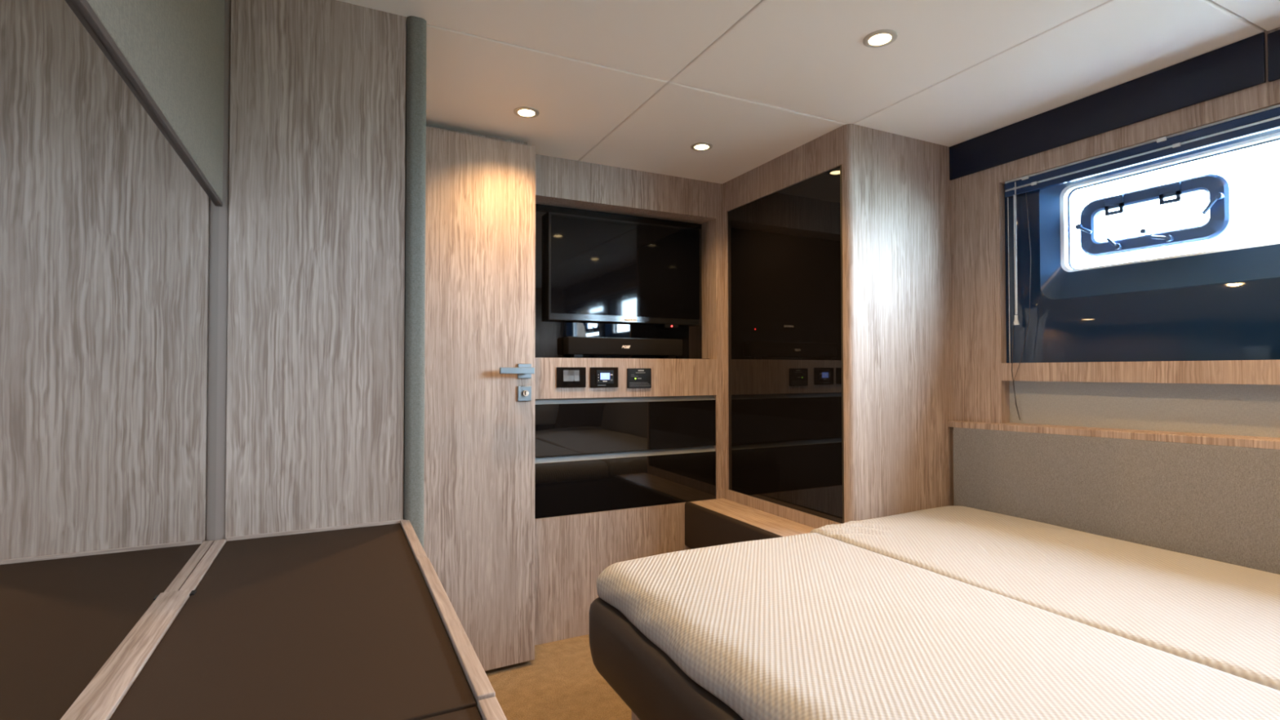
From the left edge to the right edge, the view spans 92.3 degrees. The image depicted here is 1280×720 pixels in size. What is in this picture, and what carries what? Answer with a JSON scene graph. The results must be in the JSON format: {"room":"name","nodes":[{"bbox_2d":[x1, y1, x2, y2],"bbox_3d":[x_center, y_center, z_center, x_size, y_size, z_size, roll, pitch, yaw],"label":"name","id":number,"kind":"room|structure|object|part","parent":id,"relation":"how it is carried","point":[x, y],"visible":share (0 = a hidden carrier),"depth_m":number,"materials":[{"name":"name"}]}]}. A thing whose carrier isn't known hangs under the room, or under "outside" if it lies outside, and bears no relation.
{"room":"yacht cabin bedroom","nodes":[
{"label":"yacht cabin bedroom","id":0,"kind":"room"},
{"bbox_2d":[71,0,224,206],"bbox_3d":[-0.293,-0.623,0.077,0.012,0.524,2.858,0,-1,-26],"label":"upholstered panel","id":1,"kind":"object","parent":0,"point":[171,52],"visible":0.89,"depth_m":0.98,"materials":[{"name":"fabric"}]},
{"bbox_2d":[178,542,213,590],"bbox_3d":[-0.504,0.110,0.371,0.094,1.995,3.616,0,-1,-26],"label":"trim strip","id":2,"kind":"structure","parent":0,"point":[212,543],"depth_m":1.17,"materials":[{"name":"brown"}]},
{"bbox_2d":[0,0,218,719],"bbox_3d":[-0.299,0.003,0.070,0.005,0.727,2.851,0,-1,-26],"label":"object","id":3,"kind":"object","parent":2,"relation":"attached to","point":[109,237],"visible":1,"depth_m":0.65,"materials":[{"name":"wood"}]},
{"bbox_2d":[213,0,231,542],"bbox_3d":[-0.927,0.129,1.361,0.022,1.993,0.027,0,-1,-26],"label":"trim","id":4,"kind":"structure","parent":2,"relation":"attached to","point":[223,211],"depth_m":1.35,"materials":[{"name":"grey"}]},
{"bbox_2d":[225,0,405,538],"bbox_3d":[-0.757,0.131,1.454,0.366,1.993,0.050,0,-1,-26],"label":"wall partition","id":5,"kind":"structure","parent":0,"point":[315,409],"depth_m":1.43,"materials":[{"name":"brown wood"}]},
{"bbox_2d":[426,125,527,145],"bbox_3d":[-0.722,0.146,2.368,0.503,1.994,0.280,0,-1,-26],"label":"doorway","id":6,"kind":"structure","parent":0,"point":[448,130],"depth_m":2.30,"materials":[{"name":"brown wood"}]},
{"bbox_2d":[484,634,631,719],"bbox_3d":[0.667,1.148,1.042,2.804,0.060,4.015,0,-1,-26],"label":"floor","id":7,"kind":"structure","parent":0,"point":[562,682],"depth_m":2.13,"materials":[{"name":"beige carpet"}]},
{"bbox_2d":[82,519,506,719],"bbox_3d":[-0.118,0.733,0.143,0.401,0.740,2.845,0,-1,-26],"label":"cabinet top","id":8,"kind":"object","parent":7,"relation":"on","point":[354,621],"visible":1,"depth_m":0.83,"materials":[{"name":"brown wood"}]},
{"bbox_2d":[403,15,426,548],"bbox_3d":[-0.578,0.137,1.564,0.047,1.983,0.112,0,-1,-26],"label":"post","id":9,"kind":"object","parent":7,"relation":"on","point":[415,27],"visible":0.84,"depth_m":1.52,"materials":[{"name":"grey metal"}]},
{"bbox_2d":[534,154,723,644],"bbox_3d":[-0.082,0.158,2.741,0.973,1.983,0.189,0,-1,-26],"label":"media cabinet","id":10,"kind":"object","parent":7,"relation":"on","point":[593,513],"depth_m":2.66,"materials":[{"name":"brown wood"}]},
{"bbox_3d":[-0.284,0.072,2.545,0.128,0.084,0.014,0,-1,-26],"label":"switch panel","id":11,"kind":"part","parent":10,"relation":"part of","materials":[{"name":"black plastic"}]},
{"bbox_2d":[590,367,617,387],"bbox_3d":[-0.151,0.074,2.610,0.128,0.086,0.015,0,-1,-26],"label":"thermostat","id":12,"kind":"object","parent":10,"relation":"attached to","point":[600,377],"visible":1,"depth_m":2.60,"materials":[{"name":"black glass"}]},
{"bbox_2d":[535,356,709,359],"bbox_3d":[-0.083,-0.007,2.754,0.890,0.003,0.069,0,-1,-26],"label":"niche shelf","id":13,"kind":"object","parent":10,"relation":"attached to","point":[677,357],"depth_m":2.83,"materials":[{"name":"brown wood"}]},
{"bbox_2d":[563,336,682,358],"bbox_3d":[-0.067,-0.053,2.754,0.560,0.090,0.070,0,-1,-26],"label":"bar","id":14,"kind":"object","parent":10,"relation":"on","point":[575,346],"visible":1,"depth_m":2.71,"materials":[{"name":"black plastic"}]},
{"bbox_2d":[545,211,701,328],"bbox_3d":[-0.056,-0.390,2.782,0.760,0.477,0.052,0,-1,-26],"label":"television","id":15,"kind":"object","parent":10,"relation":"attached to","point":[598,269],"visible":1,"depth_m":2.74,"materials":[{"name":"black glass"}]},
{"bbox_3d":[-0.049,0.533,2.676,0.890,0.222,0.020,0,-1,-26],"label":"drawer","id":16,"kind":"part","parent":10,"relation":"part of","materials":[{"name":"black glass"}]},
{"bbox_3d":[-0.049,0.289,2.680,0.890,0.212,0.020,0,-1,-26],"label":"drawer","id":17,"kind":"part","parent":10,"relation":"part of","materials":[{"name":"black glass"}]},
{"bbox_3d":[-0.003,0.080,2.686,0.117,0.087,0.010,0,-1,-26],"label":"power panel","id":18,"kind":"part","parent":10,"relation":"part of","materials":[{"name":"black plastic"}]},
{"bbox_2d":[589,597,743,719],"bbox_3d":[0.968,0.875,1.118,1.512,0.488,2.016,0,-1,-26],"label":"platform bed","id":19,"kind":"object","parent":7,"relation":"on","point":[653,686],"visible":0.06,"depth_m":1.38,"materials":[{"name":"cream fabric"},{"name":"dark brown leather"}]},
{"bbox_2d":[596,533,1279,719],"bbox_3d":[0.650,0.581,0.977,0.784,0.093,2.014,0,-1,-26],"label":"mattress","id":20,"kind":"object","parent":19,"relation":"on","point":[807,626],"visible":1,"depth_m":1.17,"materials":[{"name":"beige fabric"}]},
{"bbox_2d":[809,506,1279,690],"bbox_3d":[1.321,0.577,1.313,0.715,0.112,2.022,0,-1,-26],"label":"mattress","id":21,"kind":"object","parent":19,"relation":"on","point":[1220,615],"visible":0.8,"depth_m":1.51,"materials":[{"name":"beige fabric"}]},
{"bbox_2d":[684,497,816,549],"bbox_3d":[0.477,0.890,2.458,0.210,0.507,0.816,0,-1,-26],"label":"ledge","id":22,"kind":"object","parent":7,"relation":"on","point":[716,522],"visible":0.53,"depth_m":2.54,"materials":[{"name":"brown wood"}]},
{"bbox_2d":[722,124,953,528],"bbox_3d":[0.810,0.155,2.647,0.542,1.983,0.797,0,-1,-26],"label":"wardrobe","id":23,"kind":"object","parent":7,"relation":"on","point":[837,315],"visible":0.69,"depth_m":2.34,"materials":[{"name":"brown wood"}]},
{"bbox_3d":[0.578,-0.052,2.542,0.019,1.293,0.714,0,-1,-26],"label":"door","id":24,"kind":"part","parent":23,"relation":"part of","materials":[{"name":"black glass"}]},
{"bbox_2d":[541,446,696,457],"bbox_3d":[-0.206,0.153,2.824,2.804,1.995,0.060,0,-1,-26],"label":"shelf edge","id":25,"kind":"structure","parent":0,"point":[691,446],"depth_m":2.84,"materials":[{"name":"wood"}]},
{"bbox_2d":[337,0,1279,183],"bbox_3d":[0.665,-0.895,1.079,2.804,0.060,4.015,0,-1,-26],"label":"ceiling","id":26,"kind":"structure","parent":0,"point":[628,84],"depth_m":1.76,"materials":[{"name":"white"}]},
{"bbox_2d":[513,106,539,118],"bbox_3d":[-0.387,-0.842,2.094,0.086,0.006,0.086,0,-1,-26],"label":"recessed light","id":27,"kind":"object","parent":26,"relation":"in","point":[523,112],"visible":1,"depth_m":2.09,"materials":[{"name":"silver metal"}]},
{"bbox_2d":[518,109,534,115],"bbox_3d":[-0.387,-0.843,2.094,0.056,0.003,0.056,0,-1,-26],"label":"diffuser","id":28,"kind":"object","parent":27,"relation":"attached to","point":[521,112],"depth_m":2.09,"materials":[{"name":"white plastic"}]},
{"bbox_3d":[-0.609,-0.853,1.982,1.157,0.012,0.801,0,-1,-26],"label":"panel","id":29,"kind":"part","parent":26,"relation":"part of","materials":[{"name":"white paint"}]},
{"bbox_3d":[-0.103,-0.872,0.958,1.157,0.012,1.476,0,-1,-26],"label":"panel","id":30,"kind":"part","parent":26,"relation":"part of","materials":[{"name":"white paint"}]},
{"bbox_2d":[690,142,712,151],"bbox_3d":[0.242,-0.837,2.416,0.086,0.006,0.086,0,-1,-26],"label":"recessed light","id":31,"kind":"object","parent":26,"relation":"in","point":[702,146],"visible":1,"depth_m":2.41,"materials":[{"name":"silver metal"}]},
{"bbox_2d":[694,144,708,149],"bbox_3d":[0.242,-0.838,2.416,0.056,0.003,0.056,0,-1,-26],"label":"diffuser","id":32,"kind":"object","parent":31,"relation":"attached to","point":[696,146],"depth_m":2.41,"materials":[{"name":"white plastic"}]},
{"bbox_3d":[0.289,-0.846,2.426,0.839,0.012,0.801,0,-1,-26],"label":"panel","id":33,"kind":"part","parent":26,"relation":"part of","materials":[{"name":"white paint"}]},
{"bbox_2d":[862,29,897,48],"bbox_3d":[0.638,-0.852,1.632,0.086,0.006,0.086,0,-1,-26],"label":"recessed light","id":34,"kind":"object","parent":26,"relation":"in","point":[882,37],"visible":1,"depth_m":1.63,"materials":[{"name":"silver metal"}]},
{"bbox_2d":[868,34,891,44],"bbox_3d":[0.638,-0.852,1.632,0.056,0.003,0.056,0,-1,-26],"label":"diffuser","id":35,"kind":"object","parent":34,"relation":"attached to","point":[873,39],"depth_m":1.63,"materials":[{"name":"white plastic"}]},
{"bbox_3d":[0.751,-0.865,1.381,0.741,0.012,1.476,0,-1,-26],"label":"panel","id":36,"kind":"part","parent":26,"relation":"part of","materials":[{"name":"white paint"}]},
{"bbox_3d":[1.205,-0.856,1.911,0.534,0.012,0.926,0,-1,-26],"label":"panel","id":37,"kind":"part","parent":26,"relation":"part of","materials":[{"name":"white paint"}]},
{"bbox_3d":[1.621,-0.872,1.069,0.534,0.012,0.946,0,-1,-26],"label":"panel","id":38,"kind":"part","parent":26,"relation":"part of","materials":[{"name":"white paint"}]},
{"bbox_2d":[951,26,1279,439],"bbox_3d":[1.865,0.122,1.181,0.052,1.993,2.968,0,-1,-26],"label":"wall","id":39,"kind":"structure","parent":0,"point":[1237,398],"depth_m":2.03,"materials":[{"name":"brown wood"}]},
{"bbox_2d":[949,31,1266,180],"bbox_3d":[1.426,-0.782,2.012,0.010,0.132,0.917,0,-1,-26],"label":"strip","id":40,"kind":"object","parent":39,"relation":"attached to","point":[1239,65],"visible":1,"depth_m":1.89,"materials":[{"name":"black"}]},
{"bbox_2d":[947,421,1279,574],"bbox_3d":[1.844,0.408,1.120,0.036,0.500,2.847,0,-1,-26],"label":"headboard","id":41,"kind":"object","parent":39,"relation":"attached to","point":[1217,498],"visible":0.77,"depth_m":1.83,"materials":[{"name":"grey fabric"}]},
{"bbox_2d":[1004,128,1279,363],"bbox_3d":[1.965,-0.341,1.077,0.130,0.675,2.678,0,-1,-26],"label":"window","id":42,"kind":"structure","parent":39,"relation":"in","point":[1220,304],"depth_m":1.90,"materials":[{"name":"blue"}]},
{"bbox_2d":[1004,104,1279,420],"bbox_3d":[1.914,-0.239,1.048,0.035,0.862,2.635,0,-1,-26],"label":"window blind","id":43,"kind":"object","parent":42,"relation":"attached to","point":[1266,119],"visible":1,"depth_m":1.86,"materials":[{"name":"blue metal"}]},
{"bbox_3d":[1.345,-0.400,2.200,0.004,0.475,0.010,0,-1,-11],"label":"pull cord","id":44,"kind":"part","parent":43,"relation":"part of","materials":[{"name":"white plastic"}]},
{"bbox_3d":[1.349,-0.193,2.174,0.065,0.810,0.017,-1,-1,36],"label":"hanging cord","id":45,"kind":"part","parent":43,"relation":"part of","materials":[{"name":"grey plastic"}]},
{"bbox_3d":[1.920,-0.652,1.059,0.020,0.023,2.635,0,-1,-26],"label":"head rail","id":46,"kind":"part","parent":43,"relation":"part of","materials":[{"name":"blue metal"}]},
{"bbox_3d":[1.920,-0.623,1.058,0.020,0.021,2.635,0,-1,-26],"label":"rail","id":47,"kind":"part","parent":43,"relation":"part of","materials":[{"name":"blue metal"}]},
{"bbox_3d":[1.584,-0.405,1.933,0.016,0.016,0.016,0,-1,-26],"label":"knob","id":48,"kind":"part","parent":42,"relation":"part of","materials":[{"name":"blue"}]},
{"bbox_3d":[1.595,-0.445,1.928,0.026,0.192,0.393,0,-1,-26],"label":"hatch frame","id":49,"kind":"part","parent":42,"relation":"part of","materials":[{"name":"blue"}]},
{"bbox_3d":[1.928,0.201,1.046,0.046,0.094,2.672,0,-1,-26],"label":"sill","id":50,"kind":"part","parent":39,"relation":"part of","materials":[{"name":"brown wood"}]},
{"bbox_2d":[1266,29,1279,81],"bbox_3d":[2.061,-0.800,0.729,0.010,0.125,1.934,0,-1,-26],"label":"strip","id":51,"kind":"object","parent":39,"relation":"attached to","point":[1273,38],"visible":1,"depth_m":1.58,"materials":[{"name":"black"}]},
{"bbox_2d":[1070,142,1267,266],"bbox_3d":[1.774,0.105,1.609,0.006,2.043,4.015,0,-1,-26],"label":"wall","id":52,"kind":"structure","parent":0,"point":[1267,143],"depth_m":2.15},
{"bbox_3d":[-0.927,0.136,1.772,0.390,1.993,0.670,0,-1,-26],"label":"wall","id":53,"kind":"structure","parent":0,"visible":0},
{"bbox_2d":[423,127,535,671],"bbox_3d":[-0.642,0.153,2.173,0.576,1.933,0.098,0,-1,-29],"label":"door","id":54,"kind":"structure","parent":53,"relation":"in","point":[480,356],"depth_m":2.22,"materials":[{"name":"brown wood"}]},
{"bbox_3d":[-0.457,0.039,2.253,0.128,0.024,0.058,0,-1,-29],"label":"handle","id":55,"kind":"part","parent":54,"relation":"part of","materials":[{"name":"silver metal"}]},
{"bbox_3d":[-0.432,0.126,2.293,0.052,0.056,0.010,0,-1,-29],"label":"lock plate","id":56,"kind":"part","parent":54,"relation":"part of","materials":[{"name":"silver metal"}]}
]}

